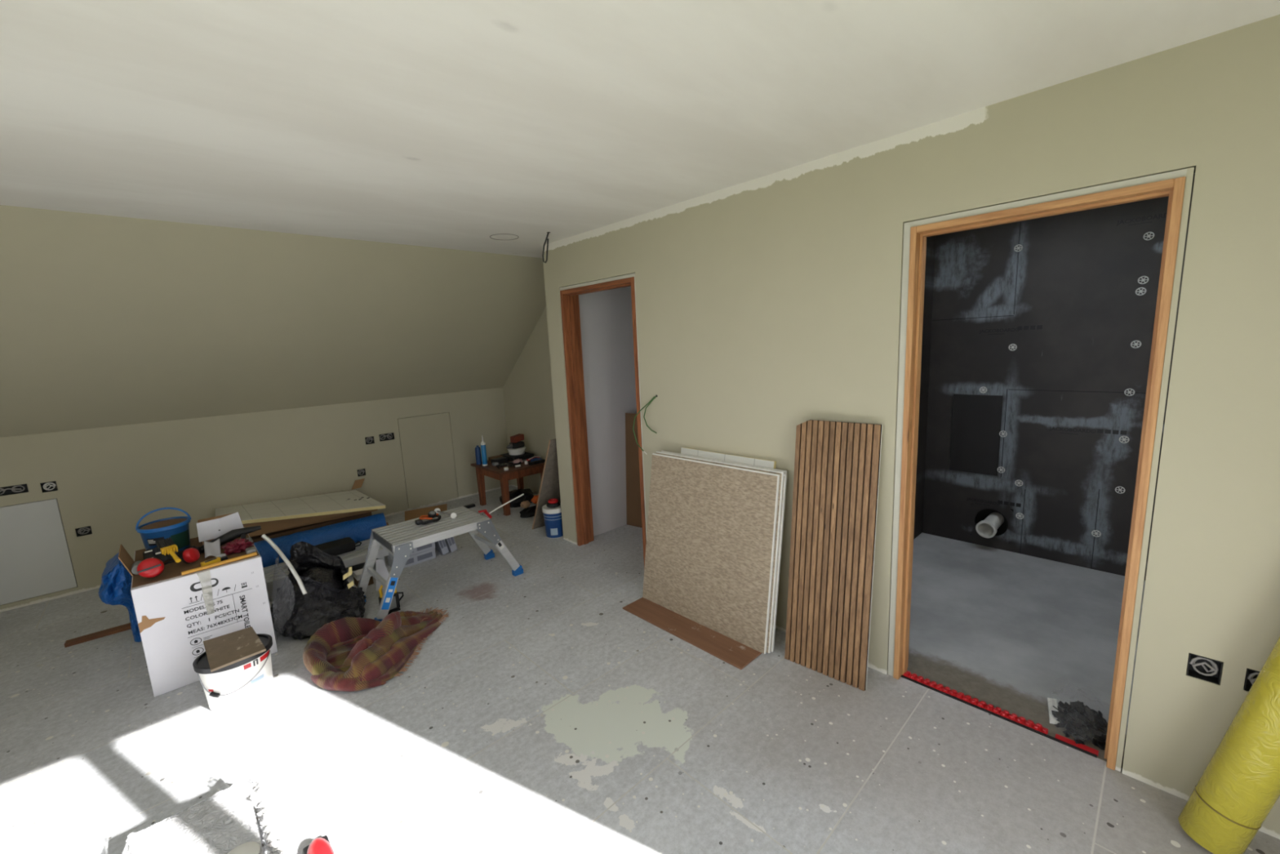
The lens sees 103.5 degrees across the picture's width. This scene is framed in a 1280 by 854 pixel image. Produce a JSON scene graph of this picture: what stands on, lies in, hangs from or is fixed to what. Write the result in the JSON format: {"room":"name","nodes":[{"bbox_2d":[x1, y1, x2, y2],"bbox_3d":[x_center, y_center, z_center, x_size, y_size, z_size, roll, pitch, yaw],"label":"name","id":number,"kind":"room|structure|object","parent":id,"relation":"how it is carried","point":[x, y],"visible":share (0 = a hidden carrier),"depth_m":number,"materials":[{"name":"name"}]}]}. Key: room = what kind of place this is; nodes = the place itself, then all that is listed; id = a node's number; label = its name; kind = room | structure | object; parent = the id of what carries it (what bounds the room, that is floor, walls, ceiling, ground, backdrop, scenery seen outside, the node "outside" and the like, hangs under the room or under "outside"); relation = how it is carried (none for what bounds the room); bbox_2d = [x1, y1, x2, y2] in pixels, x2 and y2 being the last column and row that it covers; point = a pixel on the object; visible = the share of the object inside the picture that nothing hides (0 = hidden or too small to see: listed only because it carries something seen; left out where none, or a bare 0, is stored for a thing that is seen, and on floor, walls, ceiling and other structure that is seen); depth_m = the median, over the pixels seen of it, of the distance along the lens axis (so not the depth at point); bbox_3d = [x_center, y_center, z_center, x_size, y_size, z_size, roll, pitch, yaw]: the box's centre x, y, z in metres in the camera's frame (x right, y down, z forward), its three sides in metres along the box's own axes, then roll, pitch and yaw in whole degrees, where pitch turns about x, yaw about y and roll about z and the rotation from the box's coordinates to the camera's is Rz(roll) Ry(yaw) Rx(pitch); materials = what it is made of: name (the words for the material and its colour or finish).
{"room":"construction site","nodes":[
{"label":"construction site","id":0,"kind":"room"},
{"bbox_2d":[0,387,511,612],"bbox_3d":[-3.335,0.444,4.448,4.852,1.220,0.100,-11,13,-43],"label":"wall","id":1,"kind":"structure","parent":0,"point":[107,479],"depth_m":4.19,"materials":[{"name":"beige paint"}]},
{"bbox_2d":[0,483,28,495],"bbox_3d":[-4.323,0.432,3.456,0.171,0.056,0.044,-11,13,-43],"label":"box","id":2,"kind":"object","parent":1,"relation":"attached to","point":[15,489],"visible":1,"depth_m":3.47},
{"bbox_2d":[0,497,77,604],"bbox_3d":[-4.381,0.886,3.438,0.640,0.669,0.018,-11,13,-43],"label":"access hatch","id":3,"kind":"object","parent":1,"relation":"attached to","point":[35,559],"visible":1,"depth_m":3.54,"materials":[{"name":"paint"}]},
{"bbox_2d":[40,480,57,492],"bbox_3d":[-4.191,0.421,3.582,0.070,0.066,0.044,-11,13,-43],"label":"box","id":4,"kind":"object","parent":1,"relation":"attached to","point":[49,486],"visible":1,"depth_m":3.58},
{"bbox_2d":[75,525,92,536],"bbox_3d":[-4.093,0.764,3.716,0.074,0.059,0.044,-11,13,-43],"label":"box","id":5,"kind":"object","parent":1,"relation":"attached to","point":[84,531],"visible":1,"depth_m":3.71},
{"bbox_2d":[364,435,374,444],"bbox_3d":[-2.683,0.131,5.000,0.076,0.069,0.044,-11,13,-43],"label":"box","id":6,"kind":"object","parent":1,"relation":"attached to","point":[369,440],"visible":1,"depth_m":5.01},
{"bbox_2d":[378,432,394,441],"bbox_3d":[-2.568,0.099,5.107,0.136,0.067,0.044,-11,13,-43],"label":"box","id":7,"kind":"object","parent":1,"relation":"attached to","point":[384,437],"visible":1,"depth_m":5.12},
{"bbox_2d":[397,412,457,510],"bbox_3d":[-2.263,0.357,5.415,0.534,0.970,0.018,-11,13,-43],"label":"access hatch","id":8,"kind":"object","parent":1,"relation":"attached to","point":[426,441],"visible":1,"depth_m":5.40,"materials":[{"name":"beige paint"}]},
{"bbox_2d":[0,204,546,437],"bbox_3d":[-2.910,-0.658,3.727,5.002,1.352,1.616,-11,13,-43],"label":"ceiling","id":9,"kind":"structure","parent":0,"point":[106,321],"depth_m":3.55,"materials":[{"name":"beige paint"}]},
{"bbox_2d":[502,306,555,494],"bbox_3d":[-0.943,-0.406,5.303,0.100,2.407,2.034,-11,13,-43],"label":"wall","id":10,"kind":"structure","parent":0,"point":[527,390],"depth_m":5.50,"materials":[{"name":"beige paint"}]},
{"bbox_2d":[578,285,636,536],"bbox_3d":[-0.265,-0.290,4.396,0.780,2.407,0.085,-11,13,-43],"label":"wall","id":11,"kind":"structure","parent":0,"point":[606,317],"depth_m":4.34,"materials":[{"name":"grey paint"}]},
{"bbox_2d":[0,485,1279,853],"bbox_3d":[-0.620,1.237,2.795,6.300,0.060,6.360,-11,13,-43],"label":"floor","id":12,"kind":"structure","parent":0,"point":[543,714],"depth_m":2.15,"materials":[{"name":"concrete"}]},
{"bbox_2d":[64,622,130,647],"bbox_3d":[-3.112,1.234,3.258,0.802,0.022,0.055,-10,12,-40],"label":"batten","id":13,"kind":"object","parent":12,"relation":"on","point":[122,628],"visible":0.36,"depth_m":3.07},
{"bbox_2d":[98,551,142,642],"bbox_3d":[-3.056,1.010,2.974,0.159,0.549,0.323,-11,13,-43],"label":"bag","id":14,"kind":"object","parent":12,"relation":"on","point":[115,587],"visible":0.59,"depth_m":2.88,"materials":[{"name":"blue"}]},
{"bbox_2d":[118,533,277,697],"bbox_3d":[-2.491,0.937,2.855,0.539,0.680,0.718,-11,13,-43],"label":"carton","id":15,"kind":"object","parent":12,"relation":"on","point":[175,612],"visible":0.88,"depth_m":2.58,"materials":[{"name":"cardboard"}]},
{"bbox_2d":[131,560,142,574],"bbox_3d":[-2.583,0.723,2.600,0.051,0.051,0.084,-11,13,-43],"label":"tin","id":16,"kind":"object","parent":15,"relation":"on","point":[134,567],"visible":0.49,"depth_m":2.56,"materials":[{"name":"metal"}]},
{"bbox_2d":[142,546,173,561],"bbox_3d":[-2.600,0.691,2.725,0.117,0.075,0.122,-11,13,-43],"label":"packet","id":17,"kind":"object","parent":15,"relation":"on","point":[155,552],"visible":0.58,"depth_m":2.72,"materials":[{"name":"plastic"}]},
{"bbox_2d":[135,506,191,553],"bbox_3d":[-2.698,0.587,2.870,0.234,0.245,0.224,-11,13,-43],"label":"bucket","id":18,"kind":"object","parent":15,"relation":"on","point":[177,528],"visible":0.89,"depth_m":2.84,"materials":[{"name":"plastic"}]},
{"bbox_2d":[137,547,199,577],"bbox_3d":[-2.437,0.689,2.583,0.160,0.098,0.268,-2,9,7],"label":"defender","id":19,"kind":"object","parent":15,"relation":"on","point":[150,567],"visible":0.97,"depth_m":2.50,"materials":[{"name":"red plastic"}]},
{"bbox_2d":[137,557,164,577],"bbox_3d":[-2.430,0.701,2.509,0.098,0.098,0.082,-11,13,-43],"label":"cup","id":20,"kind":"object","parent":19,"relation":"on","point":[150,567],"depth_m":2.49,"materials":[{"name":"red plastic"}]},
{"bbox_2d":[155,537,181,562],"bbox_3d":[-2.426,0.639,2.609,0.177,0.099,0.060,3,11,31],"label":"brush","id":21,"kind":"object","parent":19,"relation":"on","point":[166,545],"visible":1,"depth_m":2.62,"materials":[{"name":"yellow plastic"}]},
{"bbox_2d":[180,547,199,563],"bbox_3d":[-2.380,0.680,2.671,0.077,0.080,0.082,-11,13,-43],"label":"cup","id":22,"kind":"object","parent":19,"relation":"on","point":[189,555],"depth_m":2.65,"materials":[{"name":"plastic"}]},
{"bbox_2d":[175,545,204,558],"bbox_3d":[-2.480,0.688,2.778,0.117,0.054,0.081,-11,13,-43],"label":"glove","id":23,"kind":"object","parent":15,"relation":"on","point":[178,553],"visible":0.29,"depth_m":2.78,"materials":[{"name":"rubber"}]},
{"bbox_2d":[204,537,220,558],"bbox_3d":[-2.344,0.667,2.767,0.067,0.082,0.084,-9,11,-35],"label":"sheet","id":24,"kind":"object","parent":15,"relation":"on","point":[211,548],"visible":0.95,"depth_m":2.77,"materials":[{"name":"grey paper"}]},
{"bbox_2d":[200,555,227,566],"bbox_3d":[-2.252,0.708,2.670,0.031,0.028,0.108,3,11,33],"label":"utility knife","id":25,"kind":"object","parent":15,"relation":"on","point":[216,559],"visible":0.88,"depth_m":2.66,"materials":[{"name":"yellow plastic"}]},
{"bbox_2d":[181,551,257,575],"bbox_3d":[-2.201,0.715,2.649,0.019,0.019,0.309,6,12,42],"label":"wooden stick","id":26,"kind":"object","parent":15,"relation":"on","point":[209,566],"visible":1,"depth_m":2.64,"materials":[{"name":"yellow wood"}]},
{"bbox_2d":[196,511,244,545],"bbox_3d":[-2.506,0.597,3.012,0.210,0.161,0.173,-11,13,-43],"label":"open box","id":27,"kind":"object","parent":15,"relation":"on","point":[209,529],"visible":0.85,"depth_m":2.95,"materials":[{"name":"cardboard"}]},
{"bbox_2d":[200,525,261,553],"bbox_3d":[-2.369,0.643,2.920,0.295,0.086,0.078,-11,13,-43],"label":"gun","id":28,"kind":"object","parent":15,"relation":"on","point":[232,535],"visible":0.77,"depth_m":2.92,"materials":[{"name":"black plastic"}]},
{"bbox_2d":[222,537,253,555],"bbox_3d":[-2.252,0.661,2.828,0.144,0.071,0.120,-11,13,-43],"label":"wrapper","id":29,"kind":"object","parent":15,"relation":"on","point":[236,546],"visible":0.95,"depth_m":2.80,"materials":[{"name":"red"}]},
{"bbox_2d":[245,546,256,554],"bbox_3d":[-2.147,0.684,2.785,0.042,0.029,0.060,-11,13,-43],"label":"fitting","id":30,"kind":"object","parent":15,"relation":"on","point":[251,549],"visible":0.87,"depth_m":2.77,"materials":[{"name":"plastic"}]},
{"bbox_2d":[121,767,285,853],"bbox_3d":[-1.312,1.348,1.524,0.388,0.181,0.574,-11,13,-43],"label":"pack","id":31,"kind":"object","parent":12,"relation":"on","point":[224,822],"visible":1,"depth_m":1.62,"materials":[{"name":"white"}]},
{"bbox_2d":[192,633,273,711],"bbox_3d":[-1.956,1.197,2.458,0.302,0.245,0.267,-11,13,-43],"label":"tub","id":32,"kind":"object","parent":12,"relation":"on","point":[238,684],"visible":0.86,"depth_m":2.37,"materials":[{"name":"white plastic"}]},
{"bbox_2d":[203,626,266,671],"bbox_3d":[-1.966,1.064,2.446,0.212,0.020,0.321,-11,13,-43],"label":"tile offcut","id":33,"kind":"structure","parent":32,"relation":"on","point":[223,651],"depth_m":2.43,"materials":[{"name":"tile"}]},
{"bbox_2d":[251,511,371,542],"bbox_3d":[-2.938,0.927,4.288,1.070,0.281,0.620,-11,13,-43],"label":"flat box","id":34,"kind":"object","parent":12,"relation":"on","point":[288,531],"visible":0.11,"depth_m":4.09,"materials":[{"name":"cardboard"}]},
{"bbox_2d":[242,509,377,537],"bbox_3d":[-2.869,0.705,4.301,0.970,0.138,0.700,-11,13,-43],"label":"carton","id":35,"kind":"object","parent":34,"relation":"on","point":[268,526],"visible":0.14,"depth_m":3.98,"materials":[{"name":"cardboard"}]},
{"bbox_2d":[215,489,385,524],"bbox_3d":[-2.859,0.669,4.226,1.092,0.146,0.865,-11,13,-43],"label":"board","id":36,"kind":"object","parent":35,"relation":"on","point":[353,500],"visible":0.98,"depth_m":4.19,"materials":[{"name":"beige wood"}]},
{"bbox_2d":[351,478,364,489],"bbox_3d":[-2.745,0.555,4.916,0.030,0.075,0.137,6,13,43],"label":"scrap","id":37,"kind":"object","parent":36,"relation":"on","point":[357,483],"visible":1,"depth_m":4.92,"materials":[{"name":"cardboard"}]},
{"bbox_2d":[270,541,366,639],"bbox_3d":[-2.048,0.951,3.174,0.526,0.508,0.660,-11,13,-43],"label":"bag","id":38,"kind":"object","parent":12,"relation":"on","point":[330,597],"visible":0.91,"depth_m":3.06,"materials":[{"name":"black"}]},
{"bbox_2d":[261,533,306,595],"bbox_3d":[-2.070,0.796,2.947,0.349,0.323,0.041,2,10,26],"label":"hose","id":39,"kind":"object","parent":38,"relation":"in","point":[265,537],"visible":1,"depth_m":2.94,"materials":[{"name":"plastic"}]},
{"bbox_2d":[302,835,334,853],"bbox_3d":[-1.025,1.388,1.622,0.073,0.051,0.190,-11,13,-43],"label":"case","id":40,"kind":"object","parent":12,"relation":"on","point":[322,845],"visible":1,"depth_m":1.65,"materials":[{"name":"red plastic"}]},
{"bbox_2d":[253,512,388,567],"bbox_3d":[-2.642,0.961,3.924,1.294,0.303,0.245,-11,13,-43],"label":"roll","id":41,"kind":"object","parent":12,"relation":"on","point":[359,529],"visible":0.34,"depth_m":3.96,"materials":[{"name":"blue"}]},
{"bbox_2d":[262,538,388,602],"bbox_3d":[-2.349,1.051,3.769,0.826,0.149,0.330,-11,13,-43],"label":"platform","id":42,"kind":"object","parent":12,"relation":"on","point":[357,556],"visible":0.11,"depth_m":3.76,"materials":[{"name":"metal"}]},
{"bbox_2d":[315,537,361,555],"bbox_3d":[-2.304,0.916,3.860,0.306,0.080,0.170,-11,13,-43],"label":"case","id":43,"kind":"object","parent":42,"relation":"on","point":[346,544],"visible":0.77,"depth_m":3.81,"materials":[{"name":"plastic"}]},
{"bbox_2d":[352,568,373,586],"bbox_3d":[-1.990,1.083,3.630,0.100,0.099,0.102,-11,13,-43],"label":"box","id":44,"kind":"object","parent":12,"relation":"on","point":[357,574],"visible":0.46,"depth_m":3.61,"materials":[{"name":"cardboard"}]},
{"bbox_2d":[302,606,448,691],"bbox_3d":[-1.398,1.143,2.801,0.770,0.188,0.636,-11,13,-43],"label":"pet bed","id":45,"kind":"object","parent":12,"relation":"on","point":[346,654],"visible":1,"depth_m":2.70,"materials":[{"name":"fabric"}]},
{"bbox_2d":[375,559,389,591],"bbox_3d":[-1.812,1.029,3.551,0.115,0.213,0.028,-11,13,-43],"label":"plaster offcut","id":46,"kind":"object","parent":12,"relation":"on","point":[380,567],"visible":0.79,"depth_m":3.54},
{"bbox_2d":[378,584,404,614],"bbox_3d":[-1.590,1.081,3.229,0.144,0.194,0.070,-11,13,-43],"label":"work light","id":47,"kind":"object","parent":12,"relation":"on","point":[395,604],"visible":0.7,"depth_m":3.22,"materials":[{"name":"black plastic"}]},
{"bbox_2d":[386,548,435,568],"bbox_3d":[-1.806,1.026,3.995,0.314,0.078,0.169,-11,13,-43],"label":"carton","id":48,"kind":"object","parent":12,"relation":"on","point":[426,555],"visible":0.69,"depth_m":3.95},
{"bbox_2d":[387,542,435,559],"bbox_3d":[-1.808,0.947,3.989,0.314,0.078,0.169,-11,13,-43],"label":"carton","id":49,"kind":"object","parent":48,"relation":"on","point":[432,545],"visible":0.33,"depth_m":3.97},
{"bbox_2d":[404,503,447,520],"bbox_3d":[-2.092,0.886,4.966,0.403,0.069,0.599,-7,10,-24],"label":"cardboard sheet","id":50,"kind":"object","parent":12,"relation":"on","point":[410,514],"visible":0.36,"depth_m":5.08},
{"bbox_2d":[357,506,523,621],"bbox_3d":[-1.390,0.888,3.486,1.007,0.474,0.477,-11,13,-43],"label":"work platform","id":51,"kind":"object","parent":12,"relation":"on","point":[399,540],"visible":0.93,"depth_m":3.36,"materials":[{"name":"metal"}]},
{"bbox_2d":[414,510,440,524],"bbox_3d":[-1.461,0.620,3.480,0.172,0.066,0.136,-11,13,-43],"label":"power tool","id":52,"kind":"object","parent":51,"relation":"on","point":[431,514],"visible":1,"depth_m":3.46,"materials":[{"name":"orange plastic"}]},
{"bbox_2d":[427,510,436,517],"bbox_3d":[-1.441,0.604,3.500,0.056,0.044,0.054,-11,13,-43],"label":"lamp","id":53,"kind":"object","parent":52,"relation":"on","point":[432,513],"depth_m":3.49,"materials":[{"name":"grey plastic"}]},
{"bbox_2d":[434,507,456,518],"bbox_3d":[-1.379,0.610,3.573,0.226,0.044,0.042,4,11,36],"label":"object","id":54,"kind":"object","parent":51,"relation":"on","point":[453,515],"visible":0.91,"depth_m":3.56,"materials":[{"name":"white plastic"}]},
{"bbox_2d":[478,493,524,518],"bbox_3d":[-1.025,0.600,3.779,0.033,0.102,0.405,5,12,39],"label":"clamp","id":55,"kind":"object","parent":51,"relation":"attached to","point":[486,513],"visible":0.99,"depth_m":3.70,"materials":[{"name":"red plastic"}]},
{"bbox_2d":[435,539,448,555],"bbox_3d":[-1.656,0.914,4.134,0.100,0.239,0.161,-11,13,-43],"label":"carton","id":56,"kind":"object","parent":12,"relation":"on","point":[441,546],"visible":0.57,"depth_m":4.10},
{"bbox_2d":[444,536,457,551],"bbox_3d":[-1.606,0.904,4.181,0.104,0.240,0.161,-11,13,-43],"label":"carton","id":57,"kind":"object","parent":12,"relation":"on","point":[451,544],"visible":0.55,"depth_m":4.14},
{"bbox_2d":[470,460,545,515],"bbox_3d":[-1.343,0.596,5.336,0.595,0.454,0.645,-11,13,-43],"label":"table","id":58,"kind":"object","parent":12,"relation":"on","point":[490,470],"visible":0.59,"depth_m":5.11,"materials":[{"name":"wood"}]},
{"bbox_2d":[475,444,481,464],"bbox_3d":[-1.690,0.290,5.276,0.056,0.198,0.056,-11,13,-43],"label":"spray can","id":59,"kind":"object","parent":58,"relation":"on","point":[477,450],"visible":1,"depth_m":5.26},
{"bbox_2d":[480,435,487,466],"bbox_3d":[-1.609,0.241,5.194,0.053,0.315,0.053,-11,13,-43],"label":"cartridge","id":60,"kind":"object","parent":58,"relation":"on","point":[483,451],"visible":1,"depth_m":5.18,"materials":[{"name":"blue plastic"}]},
{"bbox_2d":[490,456,507,463],"bbox_3d":[-1.481,0.352,5.317,0.150,0.045,0.100,-11,13,-43],"label":"case","id":61,"kind":"object","parent":58,"relation":"on","point":[500,460],"visible":0.88,"depth_m":5.29,"materials":[{"name":"black plastic"}]},
{"bbox_2d":[500,451,533,461],"bbox_3d":[-1.339,0.316,5.498,0.250,0.045,0.290,-11,13,-43],"label":"tray","id":62,"kind":"object","parent":58,"relation":"on","point":[526,455],"visible":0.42,"depth_m":5.41,"materials":[{"name":"plastic"}]},
{"bbox_2d":[506,446,525,455],"bbox_3d":[-1.342,0.259,5.496,0.196,0.064,0.196,-11,13,-43],"label":"tub","id":63,"kind":"object","parent":62,"relation":"on","point":[520,451],"visible":0.77,"depth_m":5.42,"materials":[{"name":"plastic"}]},
{"bbox_2d":[506,440,524,448],"bbox_3d":[-1.361,0.198,5.463,0.206,0.065,0.110,-11,13,-43],"label":"grinder","id":64,"kind":"object","parent":63,"relation":"on","point":[519,444],"visible":0.98,"depth_m":5.43,"materials":[{"name":"black plastic"}]},
{"bbox_2d":[510,433,524,442],"bbox_3d":[-1.334,0.122,5.483,0.076,0.074,0.127,4,12,37],"label":"box","id":65,"kind":"object","parent":64,"relation":"on","point":[517,437],"visible":1,"depth_m":5.45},
{"bbox_2d":[528,458,545,465],"bbox_3d":[-1.059,0.361,5.188,0.180,0.030,0.040,-11,13,-43],"label":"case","id":66,"kind":"object","parent":58,"relation":"on","point":[542,460],"visible":0.99,"depth_m":5.17,"materials":[{"name":"plastic"}]},
{"bbox_2d":[499,488,533,507],"bbox_3d":[-1.314,0.739,5.396,0.383,0.150,0.336,-11,13,-43],"label":"sack","id":67,"kind":"object","parent":12,"relation":"on","point":[528,495],"visible":0.64,"depth_m":5.30,"materials":[{"name":"black"}]},
{"bbox_2d":[519,505,536,517],"bbox_3d":[-1.055,0.814,5.015,0.339,0.101,0.184,-11,13,-43],"label":"dark toolbag","id":68,"kind":"object","parent":12,"relation":"on","point":[529,512],"visible":0.56,"depth_m":4.93,"materials":[{"name":"black fabric"}]},
{"bbox_2d":[520,500,530,508],"bbox_3d":[-1.126,0.759,4.954,0.108,0.071,0.082,-11,13,-43],"label":"wrapper","id":69,"kind":"object","parent":68,"relation":"on","point":[525,504],"visible":1,"depth_m":4.93,"materials":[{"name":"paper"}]},
{"bbox_2d":[532,438,560,529],"bbox_3d":[-0.733,0.494,4.512,0.376,0.865,0.386,-11,13,-43],"label":"leaning board","id":70,"kind":"object","parent":12,"relation":"on","point":[549,488],"visible":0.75,"depth_m":4.44,"materials":[{"name":"grey wood"}]},
{"bbox_2d":[542,502,563,537],"bbox_3d":[-0.746,0.816,4.407,0.195,0.264,0.195,-11,13,-43],"label":"tub","id":71,"kind":"object","parent":12,"relation":"on","point":[552,516],"visible":0.7,"depth_m":4.33,"materials":[{"name":"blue plastic"}]},
{"bbox_2d":[546,498,559,507],"bbox_3d":[-0.753,0.657,4.381,0.120,0.056,0.120,-11,13,-43],"label":"tape","id":72,"kind":"object","parent":71,"relation":"on","point":[552,503],"visible":1,"depth_m":4.34,"materials":[{"name":"red plastic"}]},
{"bbox_2d":[625,413,642,527],"bbox_3d":[0.119,0.399,4.369,0.609,1.020,0.062,4,11,36],"label":"sheet","id":73,"kind":"object","parent":12,"relation":"on","point":[633,508],"visible":0.36,"depth_m":4.50,"materials":[{"name":"cardboard"}]},
{"bbox_2d":[622,597,761,669],"bbox_3d":[0.273,1.145,2.885,0.213,0.010,0.880,-11,13,-43],"label":"plank","id":74,"kind":"object","parent":12,"relation":"on","point":[735,653],"visible":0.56,"depth_m":2.81,"materials":[{"name":"wood"}]},
{"bbox_2d":[642,453,779,653],"bbox_3d":[0.365,0.668,2.909,0.172,0.917,0.914,-11,13,-43],"label":"board","id":75,"kind":"object","parent":74,"relation":"on","point":[711,531],"visible":1,"depth_m":2.85,"materials":[{"name":"wood"}]},
{"bbox_2d":[655,451,784,653],"bbox_3d":[0.388,0.661,2.913,0.174,0.928,0.914,-11,13,-43],"label":"board","id":76,"kind":"object","parent":74,"relation":"on","point":[781,473],"visible":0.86,"depth_m":2.60,"materials":[{"name":"white"}]},
{"bbox_2d":[661,450,786,474],"bbox_3d":[0.416,0.656,2.939,0.174,0.926,0.900,-11,13,-43],"label":"board","id":77,"kind":"object","parent":12,"relation":"on","point":[731,462],"visible":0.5,"depth_m":2.86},
{"bbox_2d":[680,447,776,468],"bbox_3d":[0.459,0.643,2.938,0.169,0.971,0.655,-11,13,-43],"label":"board","id":78,"kind":"object","parent":12,"relation":"on","point":[727,457],"visible":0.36,"depth_m":2.87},
{"bbox_2d":[770,474,786,652],"bbox_3d":[0.399,0.666,2.929,0.171,0.912,0.932,-11,13,-43],"label":"board","id":79,"kind":"object","parent":12,"relation":"on","point":[784,475],"visible":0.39,"depth_m":2.60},
{"bbox_2d":[784,419,882,690],"bbox_3d":[0.908,0.584,2.408,0.406,1.213,0.173,6,12,42],"label":"panel","id":80,"kind":"object","parent":12,"relation":"on","point":[837,464],"visible":1,"depth_m":2.39,"materials":[{"name":"brown wood"}]},
{"bbox_2d":[900,671,1098,757],"bbox_3d":[1.497,1.204,2.163,0.052,0.016,0.697,-11,13,-43],"label":"strip","id":81,"kind":"object","parent":12,"relation":"on","point":[1012,717],"visible":1,"depth_m":2.14,"materials":[{"name":"plastic"}]},
{"bbox_2d":[1047,697,1107,750],"bbox_3d":[1.780,1.144,2.057,0.308,0.140,0.205,-11,13,-43],"label":"bag","id":82,"kind":"object","parent":12,"relation":"on","point":[1082,726],"visible":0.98,"depth_m":2.02,"materials":[{"name":"black plastic"}]},
{"bbox_2d":[1177,636,1279,853],"bbox_3d":[1.870,0.584,1.379,0.441,1.449,0.139,3,11,31],"label":"roll","id":83,"kind":"object","parent":12,"relation":"on","point":[1238,788],"visible":1,"depth_m":1.47,"materials":[{"name":"yellow"}]},
{"bbox_2d":[0,0,1279,257],"bbox_3d":[-0.209,-1.152,1.853,6.500,0.100,4.843,-11,13,-43],"label":"ceiling","id":84,"kind":"structure","parent":0,"point":[446,124],"depth_m":1.59,"materials":[{"name":"paint"}]},
{"bbox_2d":[542,231,550,263],"bbox_3d":[-0.653,-1.255,3.534,0.034,0.200,0.094,-11,13,-43],"label":"cable","id":85,"kind":"object","parent":84,"relation":"hanging from","point":[547,236],"visible":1,"depth_m":3.54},
{"bbox_2d":[542,14,1279,839],"bbox_3d":[0.827,-0.052,2.620,0.120,2.407,4.326,-11,13,-43],"label":"wall","id":86,"kind":"structure","parent":0,"point":[769,305],"depth_m":1.77,"materials":[{"name":"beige paint"}]},
{"bbox_2d":[560,273,646,567],"bbox_3d":[-0.225,-0.018,3.766,0.154,2.068,0.843,-11,13,-43],"label":"door frame","id":87,"kind":"structure","parent":86,"relation":"in","point":[569,295],"depth_m":3.95,"materials":[{"name":"red wood"}]},
{"bbox_2d":[632,395,657,454],"bbox_3d":[0.040,-0.016,3.354,0.206,0.402,0.051,5,12,39],"label":"earth wire","id":88,"kind":"object","parent":86,"relation":"attached to","point":[653,397],"visible":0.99,"depth_m":3.32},
{"bbox_2d":[887,167,1194,771],"bbox_3d":[1.460,0.197,1.999,0.129,2.056,0.811,-11,13,-43],"label":"door frame","id":89,"kind":"structure","parent":86,"relation":"in","point":[1176,184],"depth_m":1.80,"materials":[{"name":"brown wood"}]},
{"bbox_2d":[1186,653,1222,684],"bbox_3d":[1.848,0.782,1.653,0.044,0.078,0.071,-11,13,-43],"label":"box","id":90,"kind":"object","parent":86,"relation":"attached to","point":[1200,667],"visible":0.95,"depth_m":1.66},
{"bbox_2d":[1244,667,1259,691],"bbox_3d":[1.932,0.788,1.565,0.044,0.073,0.071,-11,13,-43],"label":"box","id":91,"kind":"object","parent":86,"relation":"attached to","point":[1251,674],"visible":0.3,"depth_m":1.58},
{"bbox_2d":[913,235,935,539],"bbox_3d":[1.527,-0.198,3.321,1.880,2.407,0.110,-11,13,-43],"label":"wall","id":92,"kind":"structure","parent":0,"point":[931,241],"depth_m":3.85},
{"bbox_2d":[922,173,1195,580],"bbox_3d":[2.971,-0.253,3.249,0.136,2.407,2.100,-11,13,-43],"label":"wall","id":93,"kind":"structure","parent":0,"point":[1042,328],"depth_m":3.41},
{"bbox_2d":[975,511,1004,537],"bbox_3d":[2.589,0.724,3.736,0.241,0.140,0.132,-11,13,-43],"label":"pipe","id":94,"kind":"object","parent":93,"relation":"attached to","point":[987,528],"visible":1,"depth_m":3.71,"materials":[{"name":"white plastic"}]},
{"bbox_2d":[1008,343,1017,351],"bbox_3d":[2.585,-0.552,3.501,0.005,0.047,0.048,-11,13,-43],"label":"washer","id":95,"kind":"object","parent":93,"relation":"in","point":[1011,347],"depth_m":3.50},
{"bbox_2d":[1013,244,1022,252],"bbox_3d":[2.550,-1.205,3.401,0.005,0.047,0.048,-11,13,-43],"label":"washer","id":96,"kind":"object","parent":93,"relation":"in","point":[1017,247],"depth_m":3.40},
{"bbox_2d":[1091,529,1101,537],"bbox_3d":[3.002,0.701,3.322,0.005,0.047,0.048,-11,13,-43],"label":"washer","id":97,"kind":"object","parent":93,"relation":"in","point":[1095,533],"depth_m":3.32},
{"bbox_2d":[1115,486,1124,493],"bbox_3d":[3.050,0.400,3.207,0.005,0.047,0.048,-11,13,-43],"label":"washer","id":98,"kind":"object","parent":93,"relation":"in","point":[1118,490],"depth_m":3.21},
{"bbox_2d":[1119,435,1128,443],"bbox_3d":[3.031,0.079,3.160,0.005,0.047,0.048,-11,13,-43],"label":"washer","id":99,"kind":"object","parent":93,"relation":"in","point":[1122,439],"depth_m":3.16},
{"bbox_2d":[1124,388,1134,395],"bbox_3d":[3.018,-0.214,3.112,0.005,0.047,0.048,-11,13,-43],"label":"washer","id":100,"kind":"object","parent":93,"relation":"in","point":[1127,392],"depth_m":3.11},
{"bbox_2d":[1130,340,1141,348],"bbox_3d":[3.008,-0.501,3.062,0.005,0.047,0.048,-11,13,-43],"label":"washer","id":101,"kind":"object","parent":93,"relation":"in","point":[1134,344],"depth_m":3.06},
{"bbox_2d":[1135,287,1146,295],"bbox_3d":[2.991,-0.809,3.015,0.005,0.047,0.048,-11,13,-43],"label":"washer","id":102,"kind":"object","parent":93,"relation":"in","point":[1139,291],"depth_m":3.02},
{"bbox_2d":[1137,275,1148,284],"bbox_3d":[2.992,-0.873,3.001,0.005,0.047,0.048,-11,13,-43],"label":"washer","id":103,"kind":"object","parent":93,"relation":"in","point":[1141,279],"depth_m":3.00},
{"bbox_2d":[1142,231,1154,240],"bbox_3d":[2.982,-1.119,2.959,0.005,0.047,0.048,-11,13,-43],"label":"washer","id":104,"kind":"object","parent":93,"relation":"in","point":[1147,236],"depth_m":2.96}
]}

